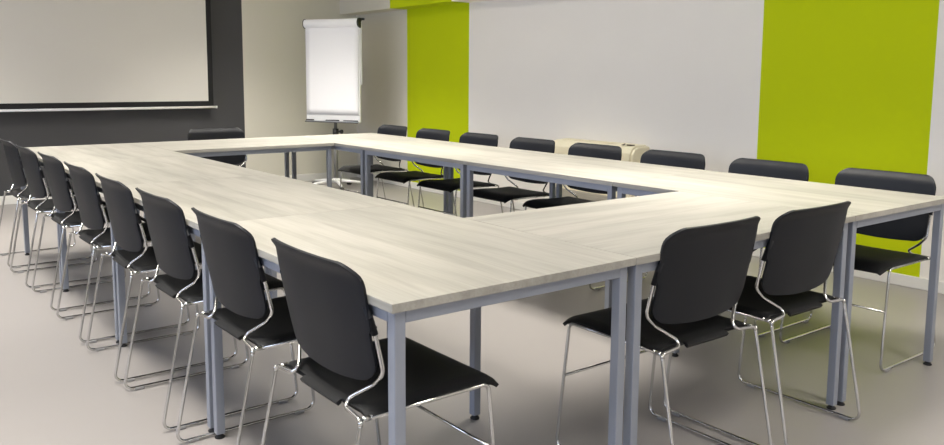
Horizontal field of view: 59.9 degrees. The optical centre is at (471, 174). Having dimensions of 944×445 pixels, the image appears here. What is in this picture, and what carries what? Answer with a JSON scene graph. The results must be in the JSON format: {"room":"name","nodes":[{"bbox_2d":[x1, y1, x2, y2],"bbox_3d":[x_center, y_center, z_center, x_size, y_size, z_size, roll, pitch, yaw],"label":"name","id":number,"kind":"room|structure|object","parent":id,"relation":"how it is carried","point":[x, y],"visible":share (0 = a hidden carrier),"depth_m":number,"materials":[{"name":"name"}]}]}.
{"room":"conference room","nodes":[
{"label":"conference room","id":0,"kind":"room"},
{"bbox_2d":[0,0,356,195],"bbox_3d":[-4.506,-1.022,7.713,8.000,2.620,0.150,-5,9,-37],"label":"wall","id":1,"kind":"structure","parent":0,"point":[259,49],"depth_m":9.12,"materials":[{"name":"white paint"}]},
{"bbox_2d":[0,0,217,111],"bbox_3d":[-3.625,-1.413,8.152,2.170,1.536,0.151,-5,9,-37],"label":"projection screen","id":2,"kind":"object","parent":1,"relation":"attached to","point":[56,55],"visible":1,"depth_m":8.13,"materials":[{"name":"white fabric"}]},
{"bbox_2d":[0,171,356,204],"bbox_3d":[-4.469,0.245,7.794,7.685,0.085,0.015,-5,9,-37],"label":"baseboard","id":3,"kind":"structure","parent":1,"relation":"attached to","point":[10,199],"depth_m":9.70,"materials":[{"name":"white"}]},
{"bbox_2d":[0,177,943,444],"bbox_3d":[-1.188,0.859,3.590,8.100,0.100,11.150,-5,9,-37],"label":"floor","id":4,"kind":"structure","parent":0,"point":[55,390],"depth_m":3.43,"materials":[{"name":"beige plastic"}]},
{"bbox_2d":[0,138,92,267],"bbox_3d":[-2.907,0.158,5.523,0.518,0.813,0.486,-5,9,-38],"label":"chair","id":5,"kind":"object","parent":4,"relation":"on","point":[14,161],"visible":0.78,"depth_m":5.32,"materials":[{"name":"black plastic"}]},
{"bbox_2d":[10,144,112,288],"bbox_3d":[-2.523,0.220,5.028,0.518,0.813,0.486,-5,9,-38],"label":"chair","id":6,"kind":"object","parent":4,"relation":"on","point":[34,174],"visible":0.76,"depth_m":4.83,"materials":[{"name":"black plastic"}]},
{"bbox_2d":[31,151,150,311],"bbox_3d":[-2.144,0.276,4.573,0.518,0.813,0.486,-5,9,-38],"label":"chair","id":7,"kind":"object","parent":4,"relation":"on","point":[59,184],"visible":0.81,"depth_m":4.37,"materials":[{"name":"black plastic"}]},
{"bbox_2d":[19,143,192,289],"bbox_3d":[-2.424,0.215,5.380,0.798,0.740,1.198,-5,9,-37],"label":"meeting table","id":8,"kind":"object","parent":4,"relation":"on","point":[74,153],"visible":0.3,"depth_m":5.33,"materials":[{"name":"beige wood"}]},
{"bbox_2d":[56,161,189,342],"bbox_3d":[-1.748,0.339,4.066,0.518,0.813,0.486,-5,9,-38],"label":"chair","id":9,"kind":"object","parent":4,"relation":"on","point":[88,198],"visible":0.8,"depth_m":3.88,"materials":[{"name":"black plastic"}]},
{"bbox_2d":[86,173,237,381],"bbox_3d":[-1.373,0.399,3.587,0.518,0.813,0.486,-5,9,-37],"label":"chair","id":10,"kind":"object","parent":4,"relation":"on","point":[124,216],"visible":0.77,"depth_m":3.40,"materials":[{"name":"black plastic"}]},
{"bbox_2d":[58,156,270,343],"bbox_3d":[-1.692,0.332,4.437,0.798,0.740,1.198,-5,9,-37],"label":"meeting table","id":11,"kind":"object","parent":4,"relation":"on","point":[178,168],"visible":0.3,"depth_m":4.31,"materials":[{"name":"beige wood"}]},
{"bbox_2d":[124,187,297,430],"bbox_3d":[-1.012,0.455,3.138,0.518,0.813,0.486,-5,9,-38],"label":"chair","id":12,"kind":"object","parent":4,"relation":"on","point":[172,242],"visible":0.83,"depth_m":2.96,"materials":[{"name":"black plastic"}]},
{"bbox_2d":[188,127,246,166],"bbox_3d":[-1.978,0.041,6.558,0.486,0.813,0.518,-5,9,-37],"label":"chair","id":13,"kind":"object","parent":4,"relation":"on","point":[230,132],"visible":0.18,"depth_m":6.69,"materials":[{"name":"black plastic"}]},
{"bbox_2d":[140,136,333,218],"bbox_3d":[-1.754,0.129,6.144,1.198,0.740,0.798,-5,9,-37],"label":"meeting table","id":14,"kind":"object","parent":4,"relation":"on","point":[241,146],"visible":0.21,"depth_m":5.98,"materials":[{"name":"beige wood"}]},
{"bbox_2d":[115,174,400,432],"bbox_3d":[-0.959,0.449,3.494,0.798,0.740,1.198,-5,9,-37],"label":"meeting table","id":15,"kind":"object","parent":4,"relation":"on","point":[231,199],"visible":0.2,"depth_m":3.33,"materials":[{"name":"beige wood"}]},
{"bbox_2d":[176,207,380,444],"bbox_3d":[-0.641,0.512,2.674,0.518,0.813,0.486,-5,9,-37],"label":"chair","id":16,"kind":"object","parent":4,"relation":"on","point":[237,274],"visible":0.74,"depth_m":2.50,"materials":[{"name":"black plastic"}]},
{"bbox_2d":[302,18,364,188],"bbox_3d":[-1.491,-0.767,8.960,0.699,1.856,0.664,-2,7,-19],"label":"flip chart","id":17,"kind":"object","parent":4,"relation":"on","point":[333,46],"visible":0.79,"depth_m":8.89,"materials":[{"name":"white paper"}]},
{"bbox_2d":[305,119,359,123],"bbox_3d":[-1.529,-0.587,8.943,0.357,0.031,0.624,-5,9,-37],"label":"tray","id":18,"kind":"object","parent":17,"relation":"on","point":[335,121],"depth_m":8.92,"materials":[{"name":"grey plastic"}]},
{"bbox_2d":[289,133,448,213],"bbox_3d":[-0.840,0.081,6.594,0.798,0.740,1.198,-5,9,-37],"label":"meeting table","id":19,"kind":"object","parent":4,"relation":"on","point":[354,143],"visible":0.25,"depth_m":6.38,"materials":[{"name":"beige wood"}]},
{"bbox_2d":[338,124,414,206],"bbox_3d":[-0.831,-0.016,7.098,0.518,0.813,0.486,-5,9,-37],"label":"chair","id":20,"kind":"object","parent":4,"relation":"on","point":[395,130],"visible":0.58,"depth_m":7.09,"materials":[{"name":"black plastic"}]},
{"bbox_2d":[261,237,498,444],"bbox_3d":[-0.262,0.573,2.185,0.518,0.813,0.486,-5,9,-37],"label":"chair","id":21,"kind":"object","parent":4,"relation":"on","point":[333,322],"visible":0.94,"depth_m":2.05,"materials":[{"name":"black plastic"}]},
{"bbox_2d":[375,128,456,215],"bbox_3d":[-0.452,0.044,6.611,0.518,0.813,0.486,-5,9,-37],"label":"chair","id":22,"kind":"object","parent":4,"relation":"on","point":[424,133],"visible":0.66,"depth_m":6.59,"materials":[{"name":"black plastic"}]},
{"bbox_2d":[209,204,635,444],"bbox_3d":[-0.227,0.566,2.551,0.798,0.740,1.198,-5,9,-37],"label":"meeting table","id":23,"kind":"object","parent":4,"relation":"on","point":[413,263],"visible":0.79,"depth_m":2.29,"materials":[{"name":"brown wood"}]},
{"bbox_2d":[362,142,555,217],"bbox_3d":[-0.108,0.198,5.651,0.798,0.740,1.198,-5,9,-37],"label":"meeting table","id":24,"kind":"object","parent":4,"relation":"on","point":[451,155],"visible":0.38,"depth_m":5.47,"materials":[{"name":"beige wood"}]},
{"bbox_2d":[417,132,502,215],"bbox_3d":[-0.083,0.103,6.135,0.518,0.813,0.486,-5,9,-37],"label":"chair","id":25,"kind":"object","parent":4,"relation":"on","point":[449,185],"visible":0.51,"depth_m":6.10,"materials":[{"name":"black plastic"}]},
{"bbox_2d":[473,137,555,211],"bbox_3d":[0.286,0.162,5.660,0.518,0.813,0.486,-5,9,-37],"label":"chair","id":26,"kind":"object","parent":4,"relation":"on","point":[502,194],"visible":0.55,"depth_m":5.64,"materials":[{"name":"black plastic"}]},
{"bbox_2d":[523,143,627,272],"bbox_3d":[0.652,0.221,5.188,0.518,0.813,0.486,-5,9,-37],"label":"chair","id":27,"kind":"object","parent":4,"relation":"on","point":[610,152],"visible":0.43,"depth_m":5.23,"materials":[{"name":"black plastic"}]},
{"bbox_2d":[463,154,709,308],"bbox_3d":[0.625,0.315,4.707,0.798,0.740,1.198,-5,9,-37],"label":"meeting table","id":28,"kind":"object","parent":4,"relation":"on","point":[578,171],"visible":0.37,"depth_m":4.52,"materials":[{"name":"beige wood"}]},
{"bbox_2d":[589,149,704,296],"bbox_3d":[1.031,0.281,4.700,0.518,0.813,0.486,-5,9,-37],"label":"chair","id":29,"kind":"object","parent":4,"relation":"on","point":[657,157],"visible":0.13,"depth_m":4.78,"materials":[{"name":"black plastic"}]},
{"bbox_2d":[466,191,854,444],"bbox_3d":[0.687,0.518,3.000,1.198,0.740,0.798,-5,9,-37],"label":"meeting table","id":30,"kind":"object","parent":4,"relation":"on","point":[637,227],"visible":0.66,"depth_m":2.91,"materials":[{"name":"beige wood"}]},
{"bbox_2d":[556,216,772,444],"bbox_3d":[0.625,0.524,2.642,0.486,0.813,0.518,-5,9,-37],"label":"chair","id":31,"kind":"object","parent":4,"relation":"on","point":[700,273],"visible":0.95,"depth_m":2.48,"materials":[{"name":"black plastic"}]},
{"bbox_2d":[663,201,860,444],"bbox_3d":[1.060,0.487,2.971,0.486,0.813,0.518,-5,9,-37],"label":"chair","id":32,"kind":"object","parent":4,"relation":"on","point":[799,254],"visible":0.83,"depth_m":2.80,"materials":[{"name":"black plastic"}]},
{"bbox_2d":[728,158,812,336],"bbox_3d":[1.409,0.342,4.213,0.518,0.813,0.486,-5,9,-37],"label":"chair","id":33,"kind":"object","parent":4,"relation":"on","point":[747,166],"visible":0.23,"depth_m":4.25,"materials":[{"name":"black plastic"}]},
{"bbox_2d":[613,171,943,405],"bbox_3d":[1.357,0.432,3.764,0.798,0.740,1.198,-5,9,-37],"label":"meeting table","id":34,"kind":"object","parent":4,"relation":"on","point":[869,206],"visible":0.61,"depth_m":3.53,"materials":[{"name":"beige wood"}]},
{"bbox_2d":[779,168,935,371],"bbox_3d":[1.784,0.399,3.755,0.518,0.813,0.486,-5,9,-37],"label":"chair","id":35,"kind":"object","parent":4,"relation":"on","point":[878,261],"visible":0.59,"depth_m":3.72,"materials":[{"name":"black plastic"}]},
{"bbox_2d":[356,0,943,281],"bbox_3d":[1.930,-0.755,5.811,0.150,2.620,10.750,-5,9,-37],"label":"wall","id":36,"kind":"structure","parent":0,"point":[829,87],"depth_m":6.11,"materials":[{"name":"white paint"}]},
{"bbox_2d":[339,0,487,14],"bbox_3d":[1.789,-1.722,5.582,0.220,0.648,10.750,-5,9,-37],"label":"trim","id":37,"kind":"structure","parent":36,"relation":"attached to","point":[347,7],"depth_m":9.02,"materials":[{"name":"white paint"}]},
{"bbox_2d":[554,138,648,200],"bbox_3d":[1.025,0.050,6.786,0.208,0.659,0.950,-5,9,-37],"label":"wall heater","id":38,"kind":"object","parent":36,"relation":"attached to","point":[630,152],"visible":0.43,"depth_m":6.68,"materials":[{"name":"beige metal"}]},
{"bbox_2d":[555,188,616,200],"bbox_3d":[0.950,0.225,6.749,0.020,0.160,0.850,-5,9,-37],"label":"grille","id":39,"kind":"object","parent":38,"relation":"attached to","point":[581,194],"depth_m":6.75,"materials":[{"name":"beige metal"}]},
{"bbox_2d":[562,138,615,143],"bbox_3d":[0.973,-0.281,6.831,0.078,0.010,0.550,-5,9,-37],"label":"grille","id":40,"kind":"object","parent":38,"relation":"attached to","point":[567,139],"depth_m":6.83,"materials":[{"name":"beige metal"}]},
{"bbox_2d":[357,174,943,293],"bbox_3d":[1.856,0.517,5.911,0.015,0.070,10.750,-5,9,-37],"label":"baseboard","id":41,"kind":"structure","parent":36,"relation":"attached to","point":[895,278],"depth_m":5.12,"materials":[{"name":"white"}]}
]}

